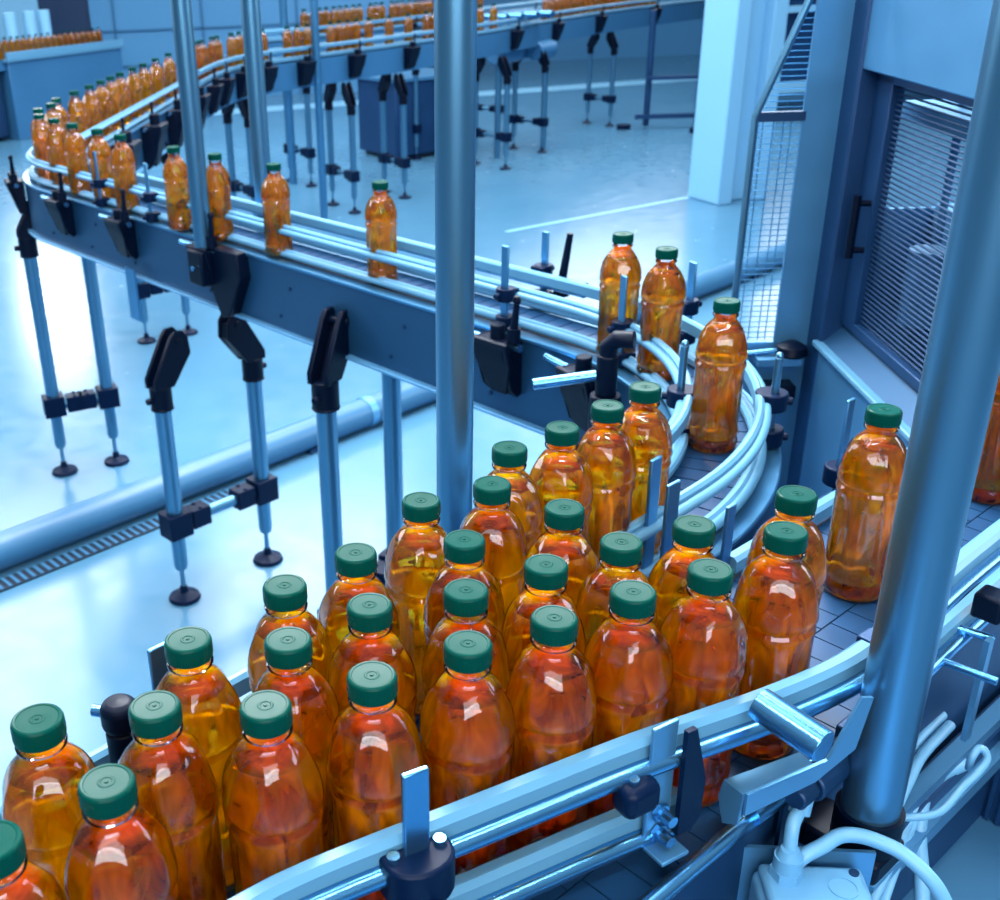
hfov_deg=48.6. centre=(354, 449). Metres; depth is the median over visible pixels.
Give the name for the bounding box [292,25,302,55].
juice bottle
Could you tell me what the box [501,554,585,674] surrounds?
juice bottle
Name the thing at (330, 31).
juice bottle
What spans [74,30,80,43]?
juice bottle
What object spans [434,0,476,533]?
support post
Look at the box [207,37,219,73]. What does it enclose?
juice bottle
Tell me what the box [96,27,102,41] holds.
juice bottle
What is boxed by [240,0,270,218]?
support post
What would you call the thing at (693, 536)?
juice bottle
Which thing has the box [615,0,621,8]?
juice bottle
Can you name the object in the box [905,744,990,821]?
cable
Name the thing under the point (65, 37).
juice bottle
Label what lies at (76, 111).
juice bottle
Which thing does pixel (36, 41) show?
juice bottle
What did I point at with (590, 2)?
juice bottle
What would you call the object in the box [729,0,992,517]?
tall cabinet
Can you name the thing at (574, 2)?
juice bottle
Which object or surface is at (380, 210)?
juice bottle
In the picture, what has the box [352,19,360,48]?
juice bottle
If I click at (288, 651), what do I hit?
juice bottle
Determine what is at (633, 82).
floor marking
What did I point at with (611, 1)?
juice bottle
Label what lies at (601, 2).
juice bottle
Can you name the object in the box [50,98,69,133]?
juice bottle
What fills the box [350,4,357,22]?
juice bottle
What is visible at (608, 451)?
juice bottle
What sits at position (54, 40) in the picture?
juice bottle
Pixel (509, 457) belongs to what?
juice bottle
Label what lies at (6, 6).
wall
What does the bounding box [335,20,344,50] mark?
juice bottle
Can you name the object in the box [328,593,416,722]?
juice bottle
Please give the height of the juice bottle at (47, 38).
0.237 m
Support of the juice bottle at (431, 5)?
on the conveyor at (308, 152)
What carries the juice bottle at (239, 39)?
on the conveyor at (227, 87)
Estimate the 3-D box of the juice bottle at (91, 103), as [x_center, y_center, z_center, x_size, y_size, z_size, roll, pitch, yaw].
[-1.159,-1.488,4.819,0.077,0.237,0.077,-13,27,-23]
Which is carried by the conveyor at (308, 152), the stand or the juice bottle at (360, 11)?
the juice bottle at (360, 11)
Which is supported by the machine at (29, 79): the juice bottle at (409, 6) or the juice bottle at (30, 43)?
the juice bottle at (30, 43)
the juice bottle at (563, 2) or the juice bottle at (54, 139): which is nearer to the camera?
the juice bottle at (54, 139)
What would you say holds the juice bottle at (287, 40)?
on the conveyor at (227, 87)
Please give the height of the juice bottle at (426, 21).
0.237 m
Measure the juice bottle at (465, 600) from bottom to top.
0.237 m
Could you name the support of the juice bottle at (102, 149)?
on the conveyor at (537, 363)
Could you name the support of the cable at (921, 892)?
on the machine at (963, 843)
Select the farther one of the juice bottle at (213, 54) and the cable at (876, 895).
the juice bottle at (213, 54)
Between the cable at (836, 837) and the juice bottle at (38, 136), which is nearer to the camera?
the cable at (836, 837)
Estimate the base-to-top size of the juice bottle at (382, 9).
0.237 m
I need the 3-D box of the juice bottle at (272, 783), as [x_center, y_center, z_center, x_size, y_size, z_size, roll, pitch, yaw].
[-0.060,0.291,0.837,0.077,0.237,0.077,4,25,14]
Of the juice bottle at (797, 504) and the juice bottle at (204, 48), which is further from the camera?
the juice bottle at (204, 48)
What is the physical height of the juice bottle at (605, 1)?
0.237 m
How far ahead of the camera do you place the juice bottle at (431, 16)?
9.34 m
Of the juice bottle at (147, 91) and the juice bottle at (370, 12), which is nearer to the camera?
the juice bottle at (147, 91)
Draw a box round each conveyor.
[0,82,793,818]
[178,0,704,216]
[227,398,999,899]
[228,0,546,186]
[484,10,557,158]
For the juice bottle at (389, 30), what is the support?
on the conveyor at (227, 87)
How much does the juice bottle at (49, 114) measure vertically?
0.237 m
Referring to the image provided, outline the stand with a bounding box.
[616,9,704,132]
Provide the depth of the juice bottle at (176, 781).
0.80 m
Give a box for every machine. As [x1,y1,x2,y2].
[0,10,123,139]
[869,694,999,899]
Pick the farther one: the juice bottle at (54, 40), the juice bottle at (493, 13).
the juice bottle at (54, 40)
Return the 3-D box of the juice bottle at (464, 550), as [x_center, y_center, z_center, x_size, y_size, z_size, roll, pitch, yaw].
[0.105,0.189,1.047,0.077,0.237,0.077,4,25,13]
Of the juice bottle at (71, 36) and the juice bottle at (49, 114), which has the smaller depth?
the juice bottle at (49, 114)
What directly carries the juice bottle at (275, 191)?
on the conveyor at (537, 363)
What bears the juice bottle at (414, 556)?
on the conveyor at (537, 363)
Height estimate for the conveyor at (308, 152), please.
1.359 m
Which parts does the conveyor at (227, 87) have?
leg, leg, leg, leg, guide rail, leg, leg, guide rail, guide rail, guide rail, leg, leg, leg, leg, leg, leg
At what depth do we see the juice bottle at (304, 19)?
9.61 m
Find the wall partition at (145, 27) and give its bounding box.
[88,0,414,94]
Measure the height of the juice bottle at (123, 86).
0.237 m
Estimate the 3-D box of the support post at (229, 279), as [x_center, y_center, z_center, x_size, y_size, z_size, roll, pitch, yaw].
[-0.398,-1.093,2.773,0.106,1.574,0.207,-21,30,-34]
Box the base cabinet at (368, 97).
[357,68,434,157]
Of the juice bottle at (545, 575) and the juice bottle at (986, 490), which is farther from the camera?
the juice bottle at (986, 490)
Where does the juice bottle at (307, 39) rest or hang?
on the conveyor at (227, 87)
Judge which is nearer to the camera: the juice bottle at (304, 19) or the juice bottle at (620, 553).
the juice bottle at (620, 553)
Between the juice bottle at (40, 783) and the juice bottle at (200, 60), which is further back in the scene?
the juice bottle at (200, 60)
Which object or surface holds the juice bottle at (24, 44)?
on the machine at (29, 79)
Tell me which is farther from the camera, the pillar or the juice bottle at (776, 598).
the pillar
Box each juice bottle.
[0,42,3,58]
[0,819,66,899]
[1,703,95,894]
[2,37,9,57]
[8,37,15,51]
[15,36,21,51]
[21,35,27,50]
[27,35,33,49]
[31,108,49,133]
[31,113,51,180]
[33,34,39,48]
[39,33,45,48]
[45,33,51,47]
[45,102,64,132]
[46,118,68,185]
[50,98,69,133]
[51,32,57,46]
[57,31,63,46]
[63,31,69,45]
[63,122,91,195]
[64,763,179,899]
[67,90,89,146]
[68,30,74,44]
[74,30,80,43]
[80,29,85,43]
[82,84,103,140]
[85,28,91,42]
[87,128,115,200]
[91,28,96,41]
[94,80,114,134]
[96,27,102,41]
[105,76,121,129]
[110,133,139,212]
[115,72,132,123]
[118,690,227,899]
[126,67,144,116]
[137,63,154,110]
[150,58,165,103]
[156,626,242,886]
[163,53,178,96]
[163,145,191,230]
[195,41,205,80]
[198,40,209,76]
[206,152,234,241]
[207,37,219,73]
[212,35,223,69]
[221,690,324,893]
[226,33,237,67]
[235,31,243,64]
[247,574,331,692]
[254,626,339,851]
[261,162,292,256]
[262,29,268,59]
[282,26,292,57]
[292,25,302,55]
[300,9,308,34]
[303,24,311,54]
[318,7,323,33]
[318,542,399,655]
[323,7,330,32]
[326,21,335,51]
[326,661,424,899]
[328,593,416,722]
[330,6,337,24]
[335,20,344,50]
[337,6,343,23]
[343,5,350,22]
[343,20,352,49]
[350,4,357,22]
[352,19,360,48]
[356,4,363,28]
[364,17,373,46]
[365,180,397,279]
[366,3,374,27]
[373,2,379,26]
[379,2,385,26]
[384,15,393,43]
[384,492,446,714]
[388,1,395,24]
[395,0,401,24]
[400,0,406,23]
[404,13,412,41]
[406,0,412,20]
[412,0,418,22]
[418,0,423,21]
[420,630,515,874]
[421,578,509,695]
[422,11,430,38]
[423,0,428,14]
[423,529,504,646]
[428,0,433,13]
[430,10,433,37]
[459,475,527,612]
[477,5,483,30]
[487,440,542,550]
[489,3,497,28]
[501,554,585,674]
[505,605,597,851]
[522,498,598,604]
[529,421,593,539]
[542,0,549,19]
[549,0,554,18]
[554,0,560,17]
[560,0,565,16]
[565,0,571,15]
[571,0,576,14]
[576,0,582,14]
[576,399,636,565]
[576,532,657,644]
[582,0,587,13]
[583,580,673,818]
[587,0,592,12]
[593,0,598,11]
[596,231,640,353]
[598,0,604,10]
[604,0,609,9]
[610,0,615,9]
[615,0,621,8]
[621,381,672,553]
[637,246,685,380]
[648,515,729,628]
[660,558,747,807]
[688,297,747,453]
[732,521,818,759]
[745,485,827,666]
[825,403,906,601]
[971,374,999,503]
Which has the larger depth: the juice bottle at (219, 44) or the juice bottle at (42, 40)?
the juice bottle at (42, 40)
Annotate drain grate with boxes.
[0,489,228,592]
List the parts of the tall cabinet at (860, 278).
latch rod, wing frame, wing panel, latch knob, corner post, panel, door handle, sill, sloped sill, panel, door, panel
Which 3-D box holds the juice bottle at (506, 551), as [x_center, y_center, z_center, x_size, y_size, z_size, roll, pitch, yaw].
[0.143,0.141,1.148,0.077,0.237,0.077,5,26,15]
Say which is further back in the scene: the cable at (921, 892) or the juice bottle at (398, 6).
the juice bottle at (398, 6)
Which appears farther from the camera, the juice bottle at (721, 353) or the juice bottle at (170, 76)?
the juice bottle at (170, 76)
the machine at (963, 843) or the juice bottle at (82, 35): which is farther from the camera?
the juice bottle at (82, 35)
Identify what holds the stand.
on the floor at (78, 635)
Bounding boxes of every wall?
[0,0,39,47]
[415,0,702,62]
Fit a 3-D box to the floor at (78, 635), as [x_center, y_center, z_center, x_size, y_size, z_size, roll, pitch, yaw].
[0.954,-1.171,7.181,30.000,0.001,34.000,-2,25,0]
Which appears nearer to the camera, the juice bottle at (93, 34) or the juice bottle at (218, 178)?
the juice bottle at (218, 178)
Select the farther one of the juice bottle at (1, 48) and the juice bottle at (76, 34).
the juice bottle at (76, 34)
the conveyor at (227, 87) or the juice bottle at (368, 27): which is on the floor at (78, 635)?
the conveyor at (227, 87)
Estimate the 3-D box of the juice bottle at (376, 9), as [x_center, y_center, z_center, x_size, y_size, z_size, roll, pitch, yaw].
[0.202,-4.085,10.269,0.077,0.237,0.077,-4,25,-4]
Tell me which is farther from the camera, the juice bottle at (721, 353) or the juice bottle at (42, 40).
the juice bottle at (42, 40)
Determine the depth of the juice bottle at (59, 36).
13.71 m
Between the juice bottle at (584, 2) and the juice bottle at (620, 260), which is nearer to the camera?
the juice bottle at (620, 260)
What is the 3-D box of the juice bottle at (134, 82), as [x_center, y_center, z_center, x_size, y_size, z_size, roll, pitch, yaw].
[-1.111,-1.807,5.510,0.077,0.237,0.077,-2,25,0]
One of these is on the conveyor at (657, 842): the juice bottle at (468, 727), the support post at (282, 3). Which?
the juice bottle at (468, 727)
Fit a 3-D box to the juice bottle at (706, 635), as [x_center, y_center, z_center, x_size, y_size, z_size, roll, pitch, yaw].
[0.310,0.209,0.984,0.077,0.237,0.077,-13,27,-21]
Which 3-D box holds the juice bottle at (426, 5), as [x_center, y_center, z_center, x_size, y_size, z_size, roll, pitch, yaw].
[0.697,-4.348,10.801,0.077,0.237,0.077,-11,26,-17]
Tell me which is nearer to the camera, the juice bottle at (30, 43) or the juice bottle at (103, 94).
the juice bottle at (103, 94)
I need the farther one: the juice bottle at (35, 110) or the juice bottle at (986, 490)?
the juice bottle at (35, 110)
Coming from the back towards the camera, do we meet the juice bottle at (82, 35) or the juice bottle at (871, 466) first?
the juice bottle at (82, 35)
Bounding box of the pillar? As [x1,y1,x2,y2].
[688,0,789,204]
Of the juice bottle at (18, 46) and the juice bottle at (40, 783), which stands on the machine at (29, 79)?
the juice bottle at (18, 46)
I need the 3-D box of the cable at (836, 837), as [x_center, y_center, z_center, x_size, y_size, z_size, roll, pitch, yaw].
[0.458,0.370,0.971,0.142,0.058,0.038,2,25,10]
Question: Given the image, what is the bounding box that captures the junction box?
[737,843,875,899]
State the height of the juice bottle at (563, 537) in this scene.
0.237 m
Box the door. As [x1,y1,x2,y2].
[38,0,91,35]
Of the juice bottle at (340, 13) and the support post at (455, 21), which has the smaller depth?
the support post at (455, 21)
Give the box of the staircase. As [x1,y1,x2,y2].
[778,0,816,93]
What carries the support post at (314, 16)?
on the floor at (78, 635)
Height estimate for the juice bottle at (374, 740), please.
0.237 m
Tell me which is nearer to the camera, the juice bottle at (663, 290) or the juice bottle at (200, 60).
the juice bottle at (663, 290)
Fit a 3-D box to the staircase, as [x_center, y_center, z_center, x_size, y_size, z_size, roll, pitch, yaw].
[5.837,-5.205,13.274,3.138,1.500,0.901,-7,25,-10]
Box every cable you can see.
[800,827,951,899]
[870,807,918,899]
[879,821,918,899]
[903,720,955,806]
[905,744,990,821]
[913,758,966,899]
[915,712,946,752]
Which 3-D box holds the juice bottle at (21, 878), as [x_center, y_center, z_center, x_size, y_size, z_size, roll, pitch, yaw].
[-0.221,0.349,0.725,0.077,0.237,0.077,14,29,31]
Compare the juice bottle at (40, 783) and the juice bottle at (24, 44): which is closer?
the juice bottle at (40, 783)
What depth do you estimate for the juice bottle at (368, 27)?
8.73 m
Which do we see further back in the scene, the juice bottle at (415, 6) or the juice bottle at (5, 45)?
the juice bottle at (5, 45)
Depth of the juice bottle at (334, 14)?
9.84 m
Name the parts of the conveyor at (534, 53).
motor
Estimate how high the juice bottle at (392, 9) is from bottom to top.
0.237 m
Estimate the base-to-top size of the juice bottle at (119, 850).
0.237 m
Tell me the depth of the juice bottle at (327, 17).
9.77 m
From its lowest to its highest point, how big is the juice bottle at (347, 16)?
0.237 m
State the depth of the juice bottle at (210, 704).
0.88 m
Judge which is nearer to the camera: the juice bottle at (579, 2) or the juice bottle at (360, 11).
the juice bottle at (360, 11)
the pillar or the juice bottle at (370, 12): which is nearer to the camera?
the pillar
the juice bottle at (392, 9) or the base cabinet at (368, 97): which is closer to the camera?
the juice bottle at (392, 9)
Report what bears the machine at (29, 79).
on the floor at (78, 635)
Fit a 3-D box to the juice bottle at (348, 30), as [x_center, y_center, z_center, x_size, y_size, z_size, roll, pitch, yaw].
[-0.053,-3.261,8.591,0.077,0.237,0.077,-4,25,-4]
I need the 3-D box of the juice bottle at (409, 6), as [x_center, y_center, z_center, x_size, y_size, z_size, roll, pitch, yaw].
[0.529,-4.258,10.618,0.077,0.237,0.077,-9,25,-14]
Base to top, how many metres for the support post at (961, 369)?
1.341 m
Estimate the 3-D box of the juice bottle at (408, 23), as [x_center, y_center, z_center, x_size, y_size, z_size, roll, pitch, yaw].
[0.448,-3.521,9.114,0.077,0.237,0.077,-12,26,-19]
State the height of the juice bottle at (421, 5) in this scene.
0.237 m
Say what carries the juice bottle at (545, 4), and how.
on the conveyor at (227, 87)
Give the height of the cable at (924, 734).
0.030 m
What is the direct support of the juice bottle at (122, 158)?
on the conveyor at (537, 363)
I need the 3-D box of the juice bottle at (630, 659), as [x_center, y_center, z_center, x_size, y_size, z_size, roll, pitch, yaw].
[0.236,0.224,0.957,0.077,0.237,0.077,0,25,4]
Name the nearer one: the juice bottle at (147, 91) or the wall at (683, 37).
the juice bottle at (147, 91)
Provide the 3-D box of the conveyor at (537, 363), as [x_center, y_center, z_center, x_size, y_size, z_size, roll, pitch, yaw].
[-0.427,-0.394,3.920,1.547,1.404,6.571,-7,25,-10]
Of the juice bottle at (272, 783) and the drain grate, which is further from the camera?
the drain grate
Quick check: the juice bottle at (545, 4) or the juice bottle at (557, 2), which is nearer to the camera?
the juice bottle at (545, 4)
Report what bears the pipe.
on the floor at (78, 635)
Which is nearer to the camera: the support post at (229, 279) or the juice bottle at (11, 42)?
the support post at (229, 279)
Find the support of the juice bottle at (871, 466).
on the conveyor at (657, 842)
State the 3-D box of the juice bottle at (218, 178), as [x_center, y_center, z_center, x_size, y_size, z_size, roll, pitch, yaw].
[-0.381,-0.706,3.042,0.077,0.237,0.077,16,31,35]
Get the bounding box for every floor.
[0,55,965,800]
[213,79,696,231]
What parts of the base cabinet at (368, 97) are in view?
lid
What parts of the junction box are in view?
lid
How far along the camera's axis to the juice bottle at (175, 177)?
3.16 m
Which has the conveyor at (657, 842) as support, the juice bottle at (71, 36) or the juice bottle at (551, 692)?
the juice bottle at (551, 692)
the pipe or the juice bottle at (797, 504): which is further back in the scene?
the pipe
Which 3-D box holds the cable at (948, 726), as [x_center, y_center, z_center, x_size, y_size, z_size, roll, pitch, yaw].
[0.624,0.345,1.201,0.016,0.030,0.155,21,33,40]
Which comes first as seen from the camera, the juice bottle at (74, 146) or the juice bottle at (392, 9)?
the juice bottle at (74, 146)
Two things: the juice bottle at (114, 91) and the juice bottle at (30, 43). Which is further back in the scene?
the juice bottle at (30, 43)
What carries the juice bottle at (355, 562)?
on the conveyor at (537, 363)
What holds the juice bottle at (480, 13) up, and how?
on the conveyor at (227, 87)
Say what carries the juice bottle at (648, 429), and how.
on the conveyor at (537, 363)
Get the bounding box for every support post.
[170,0,250,316]
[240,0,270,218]
[279,0,296,184]
[310,0,327,218]
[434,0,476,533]
[798,0,999,885]
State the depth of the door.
16.17 m
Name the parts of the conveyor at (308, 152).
leg, leg, guide rail, guide rail, guide rail, guide rail, leg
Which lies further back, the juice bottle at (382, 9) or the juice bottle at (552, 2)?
the juice bottle at (552, 2)
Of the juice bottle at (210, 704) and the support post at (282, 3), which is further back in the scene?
the support post at (282, 3)
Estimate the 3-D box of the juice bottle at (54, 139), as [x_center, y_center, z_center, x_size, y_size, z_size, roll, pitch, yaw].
[-1.043,-1.045,3.841,0.077,0.237,0.077,6,26,17]
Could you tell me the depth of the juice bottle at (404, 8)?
10.52 m
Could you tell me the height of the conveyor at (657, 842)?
1.428 m
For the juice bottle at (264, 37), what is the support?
on the conveyor at (227, 87)
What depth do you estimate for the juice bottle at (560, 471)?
1.22 m
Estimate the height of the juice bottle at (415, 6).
0.237 m
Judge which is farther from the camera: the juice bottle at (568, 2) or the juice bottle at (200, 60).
the juice bottle at (568, 2)
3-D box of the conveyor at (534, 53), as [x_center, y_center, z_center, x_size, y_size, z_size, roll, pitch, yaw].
[1.665,-3.681,10.957,0.654,1.365,1.083,11,28,27]
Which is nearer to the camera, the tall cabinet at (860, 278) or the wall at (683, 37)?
the tall cabinet at (860, 278)
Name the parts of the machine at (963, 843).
bed plate, ribbed panel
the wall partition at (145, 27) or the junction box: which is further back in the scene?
the wall partition at (145, 27)
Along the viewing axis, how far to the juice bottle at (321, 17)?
9.72 m
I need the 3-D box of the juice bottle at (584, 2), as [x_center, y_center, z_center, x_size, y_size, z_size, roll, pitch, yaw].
[2.465,-4.796,11.719,0.077,0.237,0.077,-8,25,-11]
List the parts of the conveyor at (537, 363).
clamp lever, leg, rod, clamp lever, rod, guide post, leg, rod, clamp lever, clamp lever, hanger plate, leg, guide post, clamp lever, guide post, leg, leg, rod, clamp lever, leg, leg, guide rail, leg, guide rail, guide rail, rod, guide post, clamp lever, guide post, clamp lever, rod, rod, guide post, guide post, guide post, guide post, guide post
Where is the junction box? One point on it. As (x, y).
(768, 872)
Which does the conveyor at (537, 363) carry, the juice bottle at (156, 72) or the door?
the juice bottle at (156, 72)
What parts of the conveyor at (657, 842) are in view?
guide post, guide rail, guide post, cheek plate, guide post, stud plate, guide rail, guide post, guide rail, support rod, support rod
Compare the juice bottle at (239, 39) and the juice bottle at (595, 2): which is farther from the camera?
the juice bottle at (595, 2)
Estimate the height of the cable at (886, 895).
0.040 m
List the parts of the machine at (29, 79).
plate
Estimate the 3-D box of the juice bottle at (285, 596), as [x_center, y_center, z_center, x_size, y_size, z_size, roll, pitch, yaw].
[-0.056,0.223,0.986,0.077,0.237,0.077,-23,32,-37]
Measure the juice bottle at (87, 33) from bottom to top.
0.237 m
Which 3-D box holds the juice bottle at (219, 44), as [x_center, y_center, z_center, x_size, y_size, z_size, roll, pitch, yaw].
[-0.936,-2.702,7.448,0.077,0.237,0.077,9,27,24]
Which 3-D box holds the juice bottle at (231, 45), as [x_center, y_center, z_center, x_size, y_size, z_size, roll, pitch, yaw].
[-0.864,-2.809,7.674,0.077,0.237,0.077,-7,25,-11]
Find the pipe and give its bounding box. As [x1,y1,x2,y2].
[0,242,784,570]

